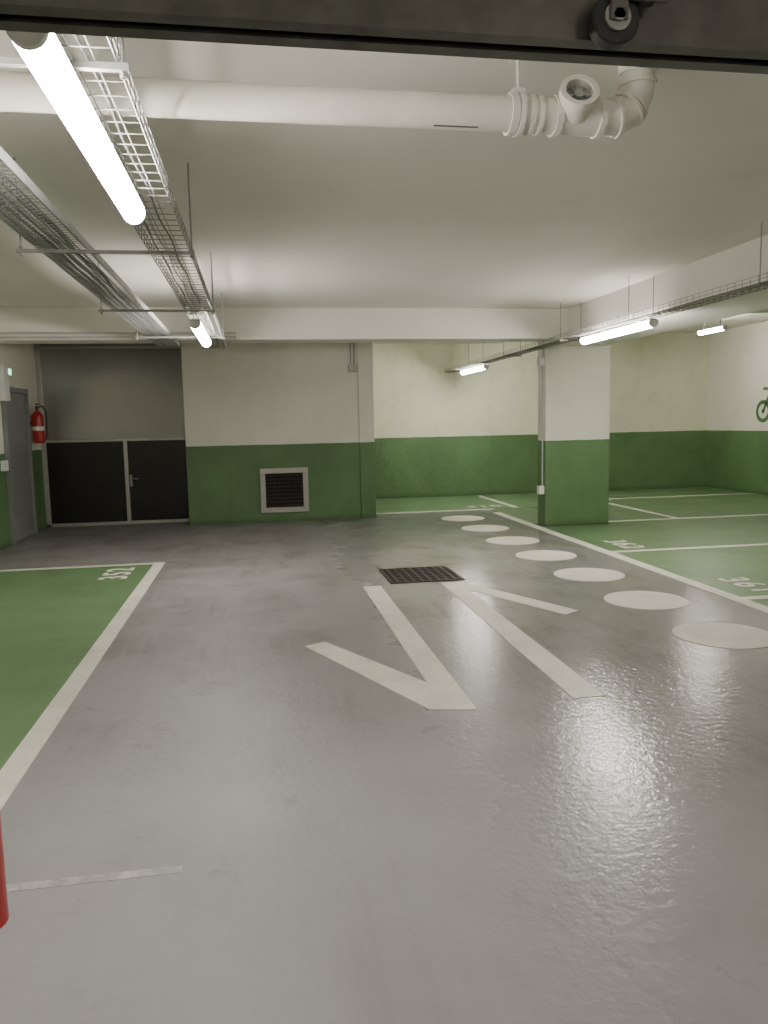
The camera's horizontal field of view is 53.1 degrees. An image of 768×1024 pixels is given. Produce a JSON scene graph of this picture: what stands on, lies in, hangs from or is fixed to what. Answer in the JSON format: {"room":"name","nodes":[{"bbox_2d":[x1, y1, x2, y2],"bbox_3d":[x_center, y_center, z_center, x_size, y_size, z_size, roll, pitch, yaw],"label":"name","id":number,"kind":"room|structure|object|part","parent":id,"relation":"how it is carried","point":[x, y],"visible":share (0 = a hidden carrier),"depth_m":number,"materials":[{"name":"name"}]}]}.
{"room":"parking garage","nodes":[
{"label":"parking garage","id":0,"kind":"room"},
{"bbox_2d":[0,344,46,549],"bbox_3d":[-4.302,-0.468,4.663,0.200,3.140,21.050,-2,7,-9],"label":"wall","id":1,"kind":"structure","parent":0,"point":[20,358],"depth_m":11.41,"materials":[{"name":"white paint"}]},
{"bbox_2d":[0,460,8,470],"bbox_3d":[-5.093,-0.621,10.322,0.060,0.140,0.140,-2,7,-9],"label":"switch box","id":2,"kind":"object","parent":1,"relation":"attached to","point":[4,464],"visible":1,"depth_m":10.26,"materials":[{"name":"white plastic"}]},
{"bbox_2d":[0,364,9,400],"bbox_3d":[-5.075,-1.709,10.193,0.140,0.470,0.220,-2,7,-9],"label":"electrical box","id":3,"kind":"object","parent":1,"relation":"attached to","point":[4,377],"visible":1,"depth_m":10.12,"materials":[{"name":"white plastic"}]},
{"bbox_2d":[0,387,37,544],"bbox_3d":[-5.187,-0.686,10.993,0.095,2.160,1.100,-2,7,-9],"label":"door","id":4,"kind":"structure","parent":1,"relation":"in","point":[14,412],"depth_m":10.96,"materials":[{"name":"grey paint"}]},
{"bbox_2d":[30,404,48,442],"bbox_3d":[-5.265,-1.349,11.714,0.223,0.595,0.224,-2,7,-9],"label":"fire extinguisher","id":5,"kind":"object","parent":1,"relation":"attached to","point":[37,419],"visible":0.99,"depth_m":11.64,"materials":[{"name":"red paint"}]},
{"bbox_2d":[181,343,361,524],"bbox_3d":[-1.793,-1.421,12.470,2.760,3.140,0.350,-2,7,-9],"label":"wall","id":6,"kind":"structure","parent":0,"point":[249,408],"depth_m":12.29,"materials":[{"name":"white paint"}]},
{"bbox_2d":[260,467,308,512],"bbox_3d":[-1.606,-0.352,12.426,0.770,0.720,0.032,-2,7,-9],"label":"air vent","id":7,"kind":"object","parent":6,"relation":"in","point":[281,489],"visible":1,"depth_m":12.42,"materials":[{"name":"metal"}]},
{"bbox_2d":[265,473,303,507],"bbox_3d":[-1.606,-0.352,12.422,0.606,0.546,0.024,-2,7,-9],"label":"grille","id":8,"kind":"object","parent":7,"relation":"attached to","point":[282,490],"depth_m":12.43,"materials":[{"name":"metal"}]},
{"bbox_2d":[348,343,356,371],"bbox_3d":[-0.512,-2.631,12.339,0.140,0.760,0.060,-2,7,-9],"label":"conduit","id":9,"kind":"object","parent":6,"relation":"attached to","point":[351,367],"visible":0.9,"depth_m":12.35,"materials":[{"name":"metal"}]},
{"bbox_2d":[357,342,375,517],"bbox_3d":[-0.539,-1.631,14.068,0.240,3.140,3.180,-2,7,-9],"label":"wall","id":10,"kind":"structure","parent":0,"point":[365,352],"depth_m":12.52,"materials":[{"name":"white paint"}]},
{"bbox_2d":[0,507,767,1023],"bbox_3d":[2.332,0.929,5.923,13.580,0.200,21.050,-2,7,-9],"label":"floor","id":11,"kind":"structure","parent":0,"point":[349,849],"depth_m":3.17,"materials":[{"name":"grey paint"}]},
{"bbox_2d":[0,814,8,927],"bbox_3d":[-1.283,1.082,2.416,0.160,0.450,0.160,-2,7,-9],"label":"post","id":12,"kind":"object","parent":11,"relation":"on","point":[4,913],"visible":1,"depth_m":2.43,"materials":[{"name":"red paint"}]},
{"bbox_2d":[0,564,152,769],"bbox_3d":[-2.848,1.217,3.487,2.160,0.002,10.500,-2,7,-9],"label":"bay","id":13,"kind":"object","parent":11,"relation":"on","point":[50,619],"visible":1,"depth_m":6.05,"materials":[{"name":"green paint"}]},
{"bbox_2d":[98,568,134,579],"bbox_3d":[-2.872,0.662,8.271,0.292,0.003,0.633,-2,7,-9],"label":"painted number","id":14,"kind":"object","parent":13,"relation":"on","point":[130,569],"visible":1,"depth_m":8.23,"materials":[{"name":"white paint"}]},
{"bbox_2d":[0,563,153,571],"bbox_3d":[-3.713,0.635,8.683,2.160,0.004,0.100,-2,7,-9],"label":"painted line","id":15,"kind":"object","parent":11,"relation":"on","point":[135,563],"visible":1,"depth_m":8.72,"materials":[{"name":"white paint"}]},
{"bbox_2d":[0,562,164,809],"bbox_3d":[-1.732,1.166,3.718,0.120,0.004,10.600,-2,7,-9],"label":"painted line","id":16,"kind":"object","parent":11,"relation":"on","point":[14,769],"visible":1,"depth_m":4.43,"materials":[{"name":"white paint"}]},
{"bbox_2d":[6,865,181,891],"bbox_3d":[-1.016,1.273,2.668,0.610,0.002,0.045,-2,7,-9],"label":"painted line","id":17,"kind":"object","parent":11,"relation":"on","point":[173,869],"visible":1,"depth_m":2.67,"materials":[{"name":"white paint"}]},
{"bbox_2d":[305,586,476,709],"bbox_3d":[-0.178,0.905,5.701,0.840,0.004,3.280,-2,7,-9],"label":"painted arrow","id":18,"kind":"object","parent":11,"relation":"on","point":[440,691],"visible":1,"depth_m":4.89,"materials":[{"name":"white paint"}]},
{"bbox_2d":[379,566,464,583],"bbox_3d":[0.370,0.639,7.884,0.740,0.010,0.740,-2,7,-9],"label":"drain grate","id":19,"kind":"object","parent":11,"relation":"on","point":[430,573],"visible":1,"depth_m":7.85,"materials":[{"name":"metal"}]},
{"bbox_2d":[376,509,491,513],"bbox_3d":[0.867,-0.011,13.453,2.190,0.004,0.100,-2,7,-9],"label":"painted line","id":20,"kind":"object","parent":11,"relation":"on","point":[469,509],"visible":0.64,"depth_m":13.44,"materials":[{"name":"white paint"}]},
{"bbox_2d":[376,494,537,512],"bbox_3d":[1.158,-0.175,14.834,3.220,0.002,2.550,-2,7,-9],"label":"bay","id":21,"kind":"object","parent":11,"relation":"on","point":[415,504],"visible":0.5,"depth_m":14.68,"materials":[{"name":"green paint"}]},
{"bbox_2d":[468,505,500,507],"bbox_3d":[1.828,-0.106,14.078,0.634,0.003,0.292,-2,7,-9],"label":"painted number","id":22,"kind":"object","parent":21,"relation":"on","point":[480,505],"visible":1,"depth_m":14.02,"materials":[{"name":"white paint"}]},
{"bbox_2d":[479,496,518,507],"bbox_3d":[2.185,-0.211,14.935,0.100,0.002,2.380,-2,7,-9],"label":"painted line","id":23,"kind":"object","parent":21,"relation":"on","point":[479,496],"visible":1,"depth_m":14.67,"materials":[{"name":"white paint"}]},
{"bbox_2d":[441,516,483,520],"bbox_3d":[1.273,0.101,12.411,0.690,0.004,0.690,-2,7,-9],"label":"dot","id":24,"kind":"object","parent":11,"relation":"on","point":[449,518],"visible":1,"depth_m":12.37,"materials":[{"name":"white paint"}]},
{"bbox_2d":[461,525,508,531],"bbox_3d":[1.474,0.235,11.205,0.690,0.004,0.690,-2,7,-9],"label":"dot","id":25,"kind":"object","parent":11,"relation":"on","point":[480,528],"visible":1,"depth_m":11.18,"materials":[{"name":"white paint"}]},
{"bbox_2d":[486,536,539,544],"bbox_3d":[1.673,0.369,10.009,0.690,0.004,0.690,-2,7,-9],"label":"dot","id":26,"kind":"object","parent":11,"relation":"on","point":[507,540],"visible":1,"depth_m":9.98,"materials":[{"name":"white paint"}]},
{"bbox_2d":[492,508,537,523],"bbox_3d":[2.603,0.044,12.667,1.080,0.002,2.020,-2,7,-9],"label":"bay","id":27,"kind":"object","parent":11,"relation":"on","point":[530,515],"visible":0.43,"depth_m":12.89,"materials":[{"name":"green paint"}]},
{"bbox_2d":[442,582,604,698],"bbox_3d":[1.211,0.849,5.937,0.840,0.004,3.220,-2,7,-9],"label":"painted arrow","id":28,"kind":"object","parent":11,"relation":"on","point":[577,687],"visible":1,"depth_m":5.60,"materials":[{"name":"white paint"}]},
{"bbox_2d":[515,550,576,560],"bbox_3d":[1.864,0.498,8.862,0.690,0.004,0.690,-2,7,-9],"label":"dot","id":29,"kind":"object","parent":11,"relation":"on","point":[542,555],"visible":1,"depth_m":8.84,"materials":[{"name":"white paint"}]},
{"bbox_2d":[538,346,610,525],"bbox_3d":[2.802,-1.118,11.372,0.990,2.600,0.310,-2,7,-9],"label":"pillar","id":30,"kind":"structure","parent":11,"relation":"on","point":[576,379],"depth_m":11.22,"materials":[{"name":"white paint"}]},
{"bbox_2d":[537,349,544,493],"bbox_3d":[2.281,-1.313,11.192,0.080,2.110,0.110,-2,7,-9],"label":"conduit","id":31,"kind":"object","parent":30,"relation":"attached to","point":[540,360],"visible":0.94,"depth_m":11.17,"materials":[{"name":"grey plastic"}]},
{"bbox_2d":[554,568,624,581],"bbox_3d":[2.055,0.626,7.715,0.690,0.004,0.690,-2,7,-9],"label":"dot","id":32,"kind":"object","parent":11,"relation":"on","point":[576,574],"visible":1,"depth_m":7.68,"materials":[{"name":"white paint"}]},
{"bbox_2d":[495,512,767,612],"bbox_3d":[2.763,0.576,8.021,0.130,0.004,10.300,-2,7,-9],"label":"painted line","id":33,"kind":"object","parent":11,"relation":"on","point":[716,591],"visible":1,"depth_m":7.88,"materials":[{"name":"white paint"}]},
{"bbox_2d":[505,487,767,523],"bbox_3d":[5.252,-0.194,14.249,4.670,0.002,5.030,-2,7,-9],"label":"bay","id":34,"kind":"object","parent":11,"relation":"on","point":[682,506],"visible":0.82,"depth_m":13.79,"materials":[{"name":"green paint"}]},
{"bbox_2d":[609,503,677,517],"bbox_3d":[4.272,-0.071,13.350,0.100,0.002,3.000,-2,7,-9],"label":"painted line","id":35,"kind":"object","parent":34,"relation":"on","point":[609,503],"visible":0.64,"depth_m":12.92,"materials":[{"name":"white paint"}]},
{"bbox_2d":[609,493,754,498],"bbox_3d":[5.203,-0.288,15.061,4.500,0.002,0.100,-2,7,-9],"label":"painted line","id":36,"kind":"object","parent":34,"relation":"on","point":[739,493],"visible":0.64,"depth_m":15.15,"materials":[{"name":"white paint"}]},
{"bbox_2d":[608,514,767,521],"bbox_3d":[5.625,0.055,12.008,4.670,0.002,0.100,-2,7,-9],"label":"painted line","id":37,"kind":"object","parent":34,"relation":"on","point":[756,514],"visible":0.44,"depth_m":11.85,"materials":[{"name":"white paint"}]},
{"bbox_2d":[604,591,688,609],"bbox_3d":[2.242,0.752,6.587,0.690,0.004,0.690,-2,7,-9],"label":"dot","id":38,"kind":"object","parent":11,"relation":"on","point":[649,600],"visible":1,"depth_m":6.56,"materials":[{"name":"white paint"}]},
{"bbox_2d":[544,517,767,550],"bbox_3d":[5.313,0.227,10.594,5.750,0.002,2.250,-2,7,-9],"label":"bay","id":39,"kind":"object","parent":11,"relation":"on","point":[751,530],"visible":1,"depth_m":10.36,"materials":[{"name":"green paint"}]},
{"bbox_2d":[604,540,644,548],"bbox_3d":[2.974,0.397,9.508,0.294,0.003,0.633,-2,7,-9],"label":"painted number","id":40,"kind":"object","parent":39,"relation":"on","point":[614,543],"visible":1,"depth_m":9.48,"materials":[{"name":"white paint"}]},
{"bbox_2d":[612,543,767,552],"bbox_3d":[5.505,0.354,9.441,5.750,0.004,0.100,-2,7,-9],"label":"painted line","id":41,"kind":"object","parent":11,"relation":"on","point":[762,543],"visible":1,"depth_m":9.13,"materials":[{"name":"white paint"}]},
{"bbox_2d":[617,545,767,596],"bbox_3d":[5.707,0.491,8.231,5.750,0.002,2.370,-2,7,-9],"label":"bay","id":42,"kind":"object","parent":11,"relation":"on","point":[702,565],"visible":1,"depth_m":8.10,"materials":[{"name":"green paint"}]},
{"bbox_2d":[717,577,767,590],"bbox_3d":[3.372,0.664,7.119,0.294,0.003,0.566,-2,7,-9],"label":"painted number","id":43,"kind":"object","parent":42,"relation":"on","point":[749,584],"visible":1,"depth_m":7.13,"materials":[{"name":"white paint"}]},
{"bbox_2d":[672,622,767,648],"bbox_3d":[2.425,0.875,5.489,0.690,0.004,0.690,-2,7,-9],"label":"dot","id":44,"kind":"object","parent":11,"relation":"on","point":[713,634],"visible":1,"depth_m":5.47,"materials":[{"name":"white paint"}]},
{"bbox_2d":[742,595,767,599],"bbox_3d":[5.908,0.625,7.020,5.750,0.004,0.100,-2,7,-9],"label":"painted line","id":45,"kind":"object","parent":11,"relation":"on","point":[764,596],"visible":1,"depth_m":6.58,"materials":[{"name":"white paint"}]},
{"bbox_2d":[751,599,767,605],"bbox_3d":[6.116,0.766,5.770,5.750,0.002,2.450,-2,7,-9],"label":"bay","id":46,"kind":"object","parent":11,"relation":"on","point":[760,601],"visible":1,"depth_m":6.44,"materials":[{"name":"green paint"}]},
{"bbox_2d":[0,30,767,312],"bbox_3d":[2.723,-2.088,2.769,13.580,0.500,15.400,-2,7,-9],"label":"ceiling","id":47,"kind":"structure","parent":0,"point":[286,214],"depth_m":4.88,"materials":[{"name":"paint"}]},
{"bbox_2d":[0,37,129,79],"bbox_3d":[-1.157,-1.407,1.976,0.940,0.510,0.022,-2,7,-9],"label":"hanger","id":48,"kind":"object","parent":47,"relation":"hanging from","point":[122,67],"visible":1,"depth_m":2.06,"materials":[{"name":"metal"}]},
{"bbox_2d":[0,146,179,346],"bbox_3d":[-1.948,-1.595,5.158,0.270,0.048,9.100,-2,7,-9],"label":"cable tray","id":49,"kind":"object","parent":48,"relation":"on","point":[130,299],"visible":0.96,"depth_m":4.21,"materials":[{"name":"grey metal"}]},
{"bbox_2d":[0,205,161,345],"bbox_3d":[-2.032,-1.582,5.145,0.040,0.021,9.101,-2,7,-9],"label":"cable","id":50,"kind":"object","parent":49,"relation":"in","point":[93,286],"visible":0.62,"depth_m":4.52,"materials":[{"name":"grey plastic"}]},
{"bbox_2d":[0,199,162,342],"bbox_3d":[-1.992,-1.580,5.152,0.034,0.016,9.100,-2,7,-9],"label":"cable","id":51,"kind":"object","parent":49,"relation":"in","point":[0,199],"visible":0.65,"depth_m":4.32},
{"bbox_2d":[0,186,167,343],"bbox_3d":[-1.953,-1.587,5.158,0.044,0.024,9.101,-2,7,-9],"label":"cable","id":52,"kind":"object","parent":49,"relation":"in","point":[0,186],"visible":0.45,"depth_m":4.09,"materials":[{"name":"grey plastic"}]},
{"bbox_2d":[0,174,174,345],"bbox_3d":[-1.894,-1.585,5.168,0.036,0.017,9.101,-2,7,-9],"label":"cable","id":53,"kind":"object","parent":49,"relation":"in","point":[117,291],"visible":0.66,"depth_m":3.93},
{"bbox_3d":[-0.708,-1.425,2.048,0.019,0.510,0.022,-2,7,-9],"label":"rod","id":54,"kind":"part","parent":48,"relation":"part of","materials":[{"name":"metal"}]},
{"bbox_2d":[13,157,194,258],"bbox_3d":[-1.527,-1.656,4.201,0.940,0.510,0.022,-2,7,-9],"label":"hanger","id":55,"kind":"object","parent":47,"relation":"hanging from","point":[20,250],"visible":0.94,"depth_m":4.23,"materials":[{"name":"metal"}]},
{"bbox_3d":[-1.966,-1.638,4.130,0.019,0.510,0.022,-2,7,-9],"label":"rod","id":56,"kind":"part","parent":55,"relation":"part of","materials":[{"name":"metal"}]},
{"bbox_3d":[-1.078,-1.673,4.274,0.019,0.510,0.022,-2,7,-9],"label":"rod","id":57,"kind":"part","parent":55,"relation":"part of","materials":[{"name":"metal"}]},
{"bbox_2d":[98,251,214,313],"bbox_3d":[-1.886,-1.897,6.358,0.940,0.510,0.022,-2,7,-9],"label":"hanger","id":58,"kind":"object","parent":47,"relation":"hanging from","point":[101,310],"visible":0.92,"depth_m":6.37,"materials":[{"name":"metal"}]},
{"bbox_3d":[-1.437,-1.915,6.431,0.019,0.510,0.022,-2,7,-9],"label":"rod","id":59,"kind":"part","parent":58,"relation":"part of","materials":[{"name":"metal"}]},
{"bbox_2d":[134,291,224,339],"bbox_3d":[-2.204,-2.111,8.270,0.940,0.510,0.022,-2,7,-9],"label":"hanger","id":60,"kind":"object","parent":47,"relation":"hanging from","point":[136,336],"visible":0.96,"depth_m":8.29,"materials":[{"name":"metal"}]},
{"bbox_2d":[60,34,226,348],"bbox_3d":[-1.434,-1.649,5.695,0.225,0.075,8.203,-2,7,-9],"label":"cable tray","id":61,"kind":"object","parent":60,"relation":"on","point":[169,190],"visible":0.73,"depth_m":3.50,"materials":[{"name":"metal"}]},
{"bbox_2d":[6,31,145,225],"bbox_3d":[-0.923,-1.185,2.468,0.093,0.128,1.560,-2,7,-9],"label":"lamp","id":62,"kind":"object","parent":61,"relation":"hanging from","point":[42,53],"visible":0.84,"depth_m":2.11,"materials":[{"name":"grey plastic"}]},
{"bbox_2d":[73,35,220,347],"bbox_3d":[-1.404,-1.626,5.704,0.022,0.011,8.200,-2,7,-9],"label":"cable","id":63,"kind":"object","parent":61,"relation":"in","point":[75,36],"visible":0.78,"depth_m":2.65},
{"bbox_2d":[81,85,215,347],"bbox_3d":[-1.459,-1.626,5.695,0.026,0.014,8.200,-2,7,-9],"label":"cable","id":64,"kind":"object","parent":61,"relation":"in","point":[97,114],"visible":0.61,"depth_m":3.72,"materials":[{"name":"grey plastic"}]},
{"bbox_2d":[143,220,195,317],"bbox_3d":[-1.493,-1.624,5.689,0.024,0.012,8.200,-2,7,-9],"label":"cable","id":65,"kind":"object","parent":61,"relation":"in","point":[144,220],"visible":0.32,"depth_m":4.68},
{"bbox_2d":[189,319,210,346],"bbox_3d":[-1.775,-1.743,7.465,0.102,0.128,1.600,-2,7,-9],"label":"lamp","id":66,"kind":"object","parent":61,"relation":"hanging from","point":[196,325],"visible":1,"depth_m":7.04,"materials":[{"name":"grey plastic"}]},
{"bbox_3d":[-1.755,-2.128,8.343,0.019,0.510,0.022,-2,7,-9],"label":"rod","id":67,"kind":"part","parent":60,"relation":"part of","materials":[{"name":"metal"}]},
{"bbox_2d":[0,306,568,343],"bbox_3d":[-1.293,-2.357,9.720,7.500,0.390,0.400,-2,7,-9],"label":"ceiling beam","id":68,"kind":"structure","parent":47,"relation":"attached to","point":[250,324],"depth_m":9.62,"materials":[{"name":"paint"}]},
{"bbox_2d":[0,332,235,333],"bbox_3d":[-3.386,-2.135,9.177,3.180,0.026,0.026,-2,7,-9],"label":"conduit","id":69,"kind":"object","parent":68,"relation":"attached to","point":[0,332],"visible":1,"depth_m":9.15,"materials":[{"name":"grey plastic"}]},
{"bbox_2d":[0,336,235,338],"bbox_3d":[-3.385,-2.086,9.183,3.180,0.026,0.026,-2,7,-9],"label":"conduit","id":70,"kind":"object","parent":68,"relation":"attached to","point":[1,337],"visible":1,"depth_m":9.11,"materials":[{"name":"grey plastic"}]},
{"bbox_2d":[0,60,656,138],"bbox_3d":[-1.367,-1.597,2.759,5.067,0.301,0.238,-2,7,-9],"label":"drain pipe","id":71,"kind":"object","parent":47,"relation":"attached to","point":[578,109],"visible":0.99,"depth_m":2.97,"materials":[{"name":"white plastic"}]},
{"bbox_2d":[0,0,767,73],"bbox_3d":[2.850,-1.462,2.137,13.180,0.605,0.110,-2,7,-9],"label":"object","id":72,"kind":"object","parent":47,"relation":"hanging from","point":[703,35],"visible":1,"depth_m":1.70,"materials":[{"name":"paint"}]},
{"bbox_2d":[587,0,666,50],"bbox_3d":[0.533,-1.097,1.693,0.165,0.140,0.086,-2,7,-9],"label":"trolley","id":73,"kind":"object","parent":72,"relation":"attached to","point":[611,24],"visible":1,"depth_m":1.68,"materials":[{"name":"black metal"}]},
{"bbox_2d":[559,303,580,341],"bbox_3d":[2.345,-2.381,9.660,0.300,0.480,0.024,-2,7,-9],"label":"hanger","id":74,"kind":"object","parent":47,"relation":"hanging from","point":[560,339],"visible":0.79,"depth_m":9.66,"materials":[{"name":"metal"}]},
{"bbox_3d":[2.212,-2.376,9.639,0.009,0.480,0.009,0,7,13],"label":"rod","id":75,"kind":"part","parent":74,"relation":"part of","materials":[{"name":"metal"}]},
{"bbox_2d":[626,275,653,322],"bbox_3d":[2.639,-2.184,7.895,0.300,0.480,0.024,-2,7,-9],"label":"hanger","id":76,"kind":"object","parent":47,"relation":"hanging from","point":[628,320],"visible":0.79,"depth_m":7.89,"materials":[{"name":"metal"}]},
{"bbox_3d":[2.506,-2.179,7.874,0.009,0.480,0.009,0,7,13],"label":"rod","id":77,"kind":"part","parent":76,"relation":"part of","materials":[{"name":"metal"}]},
{"bbox_3d":[2.772,-2.189,7.917,0.009,0.480,0.009,0,7,13],"label":"rod","id":78,"kind":"part","parent":76,"relation":"part of","materials":[{"name":"metal"}]},
{"bbox_2d":[538,234,767,345],"bbox_3d":[4.009,-1.748,3.516,0.930,0.400,15.970,-2,7,-9],"label":"ceiling beam","id":79,"kind":"structure","parent":47,"relation":"attached to","point":[742,261],"depth_m":7.67,"materials":[{"name":"paint"}]},
{"bbox_2d":[757,221,767,286],"bbox_3d":[2.982,-1.954,5.836,0.300,0.480,0.024,-2,7,-9],"label":"hanger","id":80,"kind":"object","parent":47,"relation":"hanging from","point":[759,284],"visible":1,"depth_m":5.83,"materials":[{"name":"metal"}]},
{"bbox_3d":[2.848,-1.948,5.815,0.009,0.480,0.009,0,7,13],"label":"rod","id":81,"kind":"part","parent":80,"relation":"part of","materials":[{"name":"metal"}]},
{"bbox_2d":[372,342,502,343],"bbox_3d":[-1.438,-3.215,12.685,8.630,0.360,5.650,-2,7,-9],"label":"ceiling","id":82,"kind":"structure","parent":0,"point":[372,342],"depth_m":15.54,"materials":[{"name":"paint"}]},
{"bbox_2d":[468,342,479,366],"bbox_3d":[1.650,-2.917,13.819,0.300,0.620,0.024,-2,7,-9],"label":"hanger","id":83,"kind":"object","parent":82,"relation":"hanging from","point":[468,342],"visible":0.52,"depth_m":13.82,"materials":[{"name":"metal"}]},
{"bbox_2d":[503,342,521,356],"bbox_3d":[1.976,-2.698,11.858,0.300,0.620,0.024,-2,7,-9],"label":"hanger","id":84,"kind":"object","parent":82,"relation":"hanging from","point":[503,342],"visible":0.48,"depth_m":11.88,"materials":[{"name":"metal"}]},
{"bbox_2d":[444,272,767,372],"bbox_3d":[2.284,-2.251,10.072,0.226,0.066,11.506,-2,7,-9],"label":"cable tray","id":85,"kind":"object","parent":84,"relation":"on","point":[735,294],"visible":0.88,"depth_m":7.75,"materials":[{"name":"metal"}]},
{"bbox_2d":[460,364,488,374],"bbox_3d":[1.665,-2.636,14.236,0.102,0.098,1.550,-2,7,-9],"label":"lamp","id":86,"kind":"object","parent":85,"relation":"attached to","point":[485,366],"visible":1,"depth_m":14.06,"materials":[{"name":"grey plastic"}]},
{"bbox_2d":[447,281,767,371],"bbox_3d":[2.225,-2.231,10.065,0.024,0.012,11.500,-2,7,-9],"label":"cable","id":87,"kind":"object","parent":85,"relation":"in","point":[767,281],"visible":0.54,"depth_m":7.53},
{"bbox_2d":[463,286,752,367],"bbox_3d":[2.259,-2.234,10.070,0.026,0.014,11.500,-2,7,-9],"label":"cable","id":88,"kind":"object","parent":85,"relation":"in","point":[752,286],"visible":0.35,"depth_m":7.55,"materials":[{"name":"grey plastic"}]},
{"bbox_2d":[466,286,758,367],"bbox_3d":[2.313,-2.234,10.079,0.022,0.011,11.500,-2,7,-9],"label":"cable","id":89,"kind":"object","parent":85,"relation":"in","point":[756,286],"visible":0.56,"depth_m":7.43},
{"bbox_2d":[580,319,658,344],"bbox_3d":[2.578,-2.002,8.568,0.102,0.098,1.700,-2,7,-9],"label":"lamp","id":90,"kind":"object","parent":85,"relation":"attached to","point":[650,323],"visible":0.97,"depth_m":8.37,"materials":[{"name":"grey plastic"}]},
{"bbox_2d":[372,333,709,498],"bbox_3d":[3.196,-2.154,16.355,7.900,3.500,0.200,-2,7,-9],"label":"wall","id":91,"kind":"structure","parent":0,"point":[437,433],"depth_m":16.18,"materials":[{"name":"white paint"}]},
{"bbox_2d":[663,313,767,332],"bbox_3d":[5.258,-3.590,13.758,4.950,0.140,5.650,-2,7,-9],"label":"ceiling","id":92,"kind":"structure","parent":0,"point":[748,318],"depth_m":15.01,"materials":[{"name":"paint"}]},
{"bbox_2d":[697,319,727,334],"bbox_3d":[5.965,-3.407,13.973,0.102,0.301,0.800,-2,7,-9],"label":"lamp","id":93,"kind":"object","parent":92,"relation":"hanging from","point":[724,327],"visible":0.94,"depth_m":13.89,"materials":[{"name":"grey plastic"}]},
{"bbox_2d":[698,326,723,334],"bbox_3d":[5.968,-3.294,13.986,0.100,0.071,0.760,-2,7,-9],"label":"fluorescent light","id":94,"kind":"object","parent":93,"relation":"attached to","point":[720,328],"depth_m":13.95,"materials":[{"name":"white plastic"}]},
{"bbox_2d":[706,321,767,494],"bbox_3d":[8.892,-1.169,6.780,0.200,3.500,21.050,-2,7,-9],"label":"wall","id":95,"kind":"structure","parent":0,"point":[737,442],"depth_m":15.83,"materials":[{"name":"white paint"}]},
{"bbox_2d":[756,387,767,422],"bbox_3d":[7.512,-2.029,14.440,0.001,0.690,1.650,-2,7,-9],"label":"sign","id":96,"kind":"object","parent":95,"relation":"attached to","point":[765,402],"visible":1,"depth_m":15.04,"materials":[{"name":"green paint"}]},
{"bbox_3d":[-3.005,-1.435,12.812,5.040,3.140,0.180,-2,7,-9],"label":"wall","id":97,"kind":"structure","parent":0,"visible":0},
{"bbox_2d":[34,343,189,526],"bbox_3d":[-4.333,-1.359,12.395,2.280,3.140,0.181,-2,7,-9],"label":"door","id":98,"kind":"structure","parent":97,"relation":"in","point":[114,452],"depth_m":12.41,"materials":[{"name":"metal"}]},
{"bbox_3d":[-4.807,-1.875,12.285,1.210,1.430,0.030,-2,7,-9],"label":"panel","id":99,"kind":"part","parent":98,"relation":"part of","materials":[{"name":"grey paint"}]},
{"bbox_3d":[-4.793,-0.479,12.443,1.180,1.300,0.030,-2,7,-9],"label":"panel","id":100,"kind":"part","parent":98,"relation":"part of","materials":[{"name":"black metal"}]},
{"bbox_3d":[-4.055,-0.510,12.496,0.145,0.180,0.101,-2,7,-9],"label":"handle","id":101,"kind":"part","parent":98,"relation":"part of","materials":[{"name":"metal"}]},
{"bbox_3d":[-3.736,-1.917,12.458,0.938,1.430,0.030,-2,7,-9],"label":"panel","id":102,"kind":"part","parent":98,"relation":"part of","materials":[{"name":"grey paint"}]},
{"bbox_3d":[-3.698,-0.522,12.621,0.920,1.300,0.030,-2,7,-9],"label":"panel","id":103,"kind":"part","parent":98,"relation":"part of","materials":[{"name":"black metal"}]}
]}

